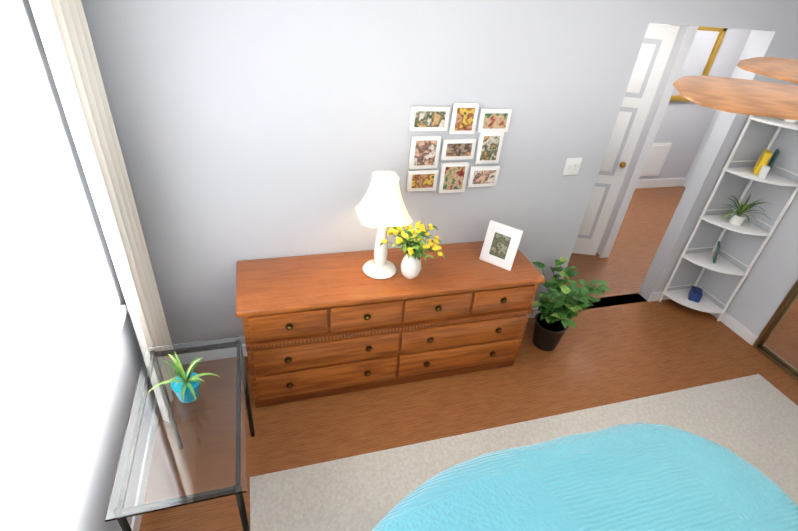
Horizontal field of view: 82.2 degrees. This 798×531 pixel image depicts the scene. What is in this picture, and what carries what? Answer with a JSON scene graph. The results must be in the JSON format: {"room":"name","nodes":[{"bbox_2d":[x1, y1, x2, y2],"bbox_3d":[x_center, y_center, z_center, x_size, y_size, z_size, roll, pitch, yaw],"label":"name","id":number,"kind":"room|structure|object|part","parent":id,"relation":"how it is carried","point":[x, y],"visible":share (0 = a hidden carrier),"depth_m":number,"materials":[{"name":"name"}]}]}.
{"room":"bedroom","nodes":[
{"label":"bedroom","id":0,"kind":"room"},
{"bbox_2d":[0,0,142,530],"bbox_3d":[-0.940,0.670,0.756,0.120,2.440,3.790,-5,35,-16],"label":"wall","id":1,"kind":"structure","parent":0,"point":[88,501],"depth_m":1.71,"materials":[{"name":"grey paint"}]},
{"bbox_2d":[0,0,126,530],"bbox_3d":[-1.147,0.003,1.292,0.174,1.530,1.400,-5,35,-16],"label":"window","id":2,"kind":"structure","parent":1,"relation":"in","point":[59,501],"depth_m":1.60,"materials":[{"name":"white"}]},
{"bbox_2d":[0,3,109,519],"bbox_3d":[-1.127,-0.002,1.295,0.050,1.217,1.090,-5,35,-16],"label":"window blinds","id":3,"kind":"object","parent":2,"relation":"attached to","point":[50,336],"visible":0.98,"depth_m":1.47,"materials":[{"name":"white plastic"}]},
{"bbox_2d":[0,0,171,530],"bbox_3d":[-1.048,0.263,1.494,0.047,2.170,2.119,-5,35,-16],"label":"sheer curtain","id":4,"kind":"object","parent":1,"relation":"hanging from","point":[64,32],"visible":0.83,"depth_m":1.83,"materials":[{"name":"white fabric"}]},
{"bbox_2d":[131,514,141,530],"bbox_3d":[-0.974,1.631,1.434,0.012,0.090,3.750,-5,35,-16],"label":"baseboard","id":5,"kind":"structure","parent":1,"relation":"attached to","point":[136,520],"depth_m":2.07,"materials":[{"name":"white wood"}]},
{"bbox_2d":[81,0,797,344],"bbox_3d":[0.626,-0.592,2.894,4.500,2.440,0.120,-5,35,-16],"label":"wall","id":6,"kind":"structure","parent":0,"point":[253,129],"depth_m":2.46,"materials":[{"name":"grey paint"}]},
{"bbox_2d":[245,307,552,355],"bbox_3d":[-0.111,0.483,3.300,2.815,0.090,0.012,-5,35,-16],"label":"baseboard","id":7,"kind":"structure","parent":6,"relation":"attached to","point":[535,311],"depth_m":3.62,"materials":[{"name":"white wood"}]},
{"bbox_2d":[562,158,582,174],"bbox_3d":[1.119,-0.634,2.946,0.118,0.116,0.018,-5,35,-16],"label":"light switch","id":8,"kind":"object","parent":6,"relation":"attached to","point":[572,166],"visible":1,"depth_m":2.94,"materials":[{"name":"white paint"}]},
{"bbox_2d":[648,288,686,301],"bbox_3d":[2.363,0.256,3.996,0.424,0.090,0.012,-5,35,-16],"label":"baseboard","id":9,"kind":"structure","parent":6,"relation":"attached to","point":[655,296],"depth_m":3.95,"materials":[{"name":"white wood"}]},
{"bbox_2d":[139,186,797,530],"bbox_3d":[1.681,0.844,3.170,6.420,0.112,6.230,-5,35,-16],"label":"floor","id":10,"kind":"structure","parent":0,"point":[367,460],"depth_m":2.87,"materials":[{"name":"brown wood"}]},
{"bbox_2d":[104,335,254,530],"bbox_3d":[-0.860,0.793,1.974,0.430,0.907,0.800,-5,35,-16],"label":"glass table","id":11,"kind":"object","parent":10,"relation":"on","point":[184,441],"visible":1,"depth_m":1.74,"materials":[{"name":"clear glass"}]},
{"bbox_2d":[145,350,220,403],"bbox_3d":[-0.857,0.459,1.826,0.266,0.188,0.229,-5,35,-16],"label":"plant","id":12,"kind":"object","parent":11,"relation":"on","point":[189,387],"depth_m":1.86,"materials":[{"name":"green plant"}]},
{"bbox_2d":[236,241,545,407],"bbox_3d":[-0.055,0.345,2.906,1.775,0.760,0.503,-5,35,-16],"label":"dresser","id":13,"kind":"object","parent":10,"relation":"on","point":[321,325],"visible":0.98,"depth_m":2.66,"materials":[{"name":"brown wood"}]},
{"bbox_2d":[355,171,411,278],"bbox_3d":[-0.091,-0.219,2.526,0.278,0.588,0.278,-5,35,-16],"label":"lamp","id":14,"kind":"object","parent":13,"relation":"on","point":[380,206],"visible":1,"depth_m":2.39,"materials":[{"name":"white ceramic"}]},
{"bbox_2d":[380,221,444,278],"bbox_3d":[0.066,-0.081,2.567,0.358,0.338,0.373,-5,35,-16],"label":"vase","id":15,"kind":"object","parent":13,"relation":"on","point":[416,248],"visible":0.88,"depth_m":2.52,"materials":[{"name":"white ceramic"},{"name":"green leaf"},{"name":"yellow petals"}]},
{"bbox_2d":[479,220,522,270],"bbox_3d":[0.635,-0.135,2.806,0.210,0.257,0.132,24,37,26],"label":"framed picture","id":16,"kind":"object","parent":13,"relation":"on","point":[501,243],"visible":1,"depth_m":2.77,"materials":[{"name":"white paint"}]},
{"bbox_2d":[532,257,610,350],"bbox_3d":[1.155,0.321,3.209,0.522,0.655,0.550,-5,35,-16],"label":"potted plant","id":17,"kind":"object","parent":10,"relation":"on","point":[561,300],"visible":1,"depth_m":3.15,"materials":[{"name":"green plant"}]},
{"bbox_2d":[371,423,797,530],"bbox_3d":[0.694,1.671,1.130,2.090,1.608,2.375,-5,35,-16],"label":"bed","id":18,"kind":"object","parent":10,"relation":"on","point":[640,477],"visible":1,"depth_m":1.64,"materials":[{"name":"blue fabric"}]},
{"bbox_2d":[659,115,797,320],"bbox_3d":[2.526,-0.362,3.424,0.387,1.772,0.418,-5,35,-16],"label":"corner shelf","id":19,"kind":"object","parent":10,"relation":"on","point":[693,297],"visible":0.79,"depth_m":3.45,"materials":[{"name":"white paint"}]},
{"bbox_3d":[2.525,-0.106,3.639,0.100,0.150,0.100,-5,35,-16],"label":"frame","id":20,"kind":"part","parent":19,"relation":"part of","materials":[{"name":"teal paint"}]},
{"bbox_2d":[716,192,775,226],"bbox_3d":[2.532,-0.433,3.378,0.387,0.279,0.418,-5,35,-16],"label":"plant","id":21,"kind":"object","parent":19,"relation":"on","point":[736,218],"depth_m":3.42,"materials":[{"name":"green plant"}]},
{"bbox_2d":[752,148,780,178],"bbox_3d":[2.574,-0.727,3.219,0.178,0.170,0.190,-5,35,-16],"label":"books","id":22,"kind":"object","parent":19,"relation":"on","point":[760,170],"depth_m":3.19,"materials":[{"name":"yellow paper"}]},
{"bbox_2d":[597,23,757,257],"bbox_3d":[2.058,-1.124,3.905,1.955,2.440,0.120,-5,35,-16],"label":"wall","id":23,"kind":"structure","parent":0,"point":[685,129],"depth_m":3.85,"materials":[{"name":"grey paint"}]},
{"bbox_2d":[572,23,679,254],"bbox_3d":[1.644,-0.985,3.987,0.742,2.030,0.348,-5,35,-16],"label":"door leaf","id":24,"kind":"structure","parent":23,"relation":"in","point":[652,58],"depth_m":3.86,"materials":[{"name":"white paint"}]},
{"bbox_2d":[640,143,671,176],"bbox_3d":[3.289,-1.373,5.961,0.440,0.450,0.021,-5,35,-16],"label":"air vent","id":25,"kind":"object","parent":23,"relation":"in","point":[656,158],"visible":0.75,"depth_m":5.97,"materials":[{"name":"white metal"}]},
{"bbox_2d":[635,178,685,188],"bbox_3d":[2.296,-1.008,5.877,3.455,0.120,0.016,-5,35,-16],"label":"baseboard","id":26,"kind":"structure","parent":23,"relation":"attached to","point":[655,183],"depth_m":6.22,"materials":[{"name":"white wood"}]},
{"bbox_2d":[670,24,727,101],"bbox_3d":[3.305,-2.333,5.297,0.800,0.840,0.030,-5,35,-16],"label":"mirror","id":27,"kind":"object","parent":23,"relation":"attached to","point":[703,50],"visible":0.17,"depth_m":5.28,"materials":[{"name":"gold metal"}]},
{"bbox_2d":[696,127,797,335],"bbox_3d":[3.408,0.271,1.980,0.430,2.440,3.790,-5,35,-16],"label":"wall","id":28,"kind":"structure","parent":0,"point":[769,281],"depth_m":3.43,"materials":[{"name":"grey paint"}]},
{"bbox_2d":[711,312,758,344],"bbox_3d":[2.677,0.412,3.805,0.012,0.090,0.655,-5,35,-16],"label":"baseboard","id":29,"kind":"structure","parent":28,"relation":"attached to","point":[750,337],"depth_m":3.67,"materials":[{"name":"white wood"}]},
{"bbox_2d":[752,279,797,380],"bbox_3d":[3.079,0.167,2.429,0.100,2.070,1.475,-5,35,-16],"label":"mirrored closet doors","id":30,"kind":"structure","parent":28,"relation":"in","point":[776,342],"depth_m":3.36,"materials":[{"name":"beige metal"}]},
{"bbox_3d":[1.259,-0.580,0.650,4.500,0.100,4.030,-5,35,-16],"label":"ceiling","id":31,"kind":"structure","parent":0,"visible":0},
{"bbox_2d":[673,57,797,119],"bbox_3d":[1.174,-0.244,0.907,1.249,0.751,1.215,-5,35,-16],"label":"ceiling fan","id":32,"kind":"object","parent":31,"relation":"hanging from","point":[755,98],"visible":1,"depth_m":0.88,"materials":[{"name":"brown wood"}]},
{"bbox_3d":[1.093,-0.483,1.177,0.156,0.007,0.480,-13,36,-5],"label":"blade","id":33,"kind":"part","parent":32,"relation":"part of","materials":[{"name":"brown wood"}]}
]}

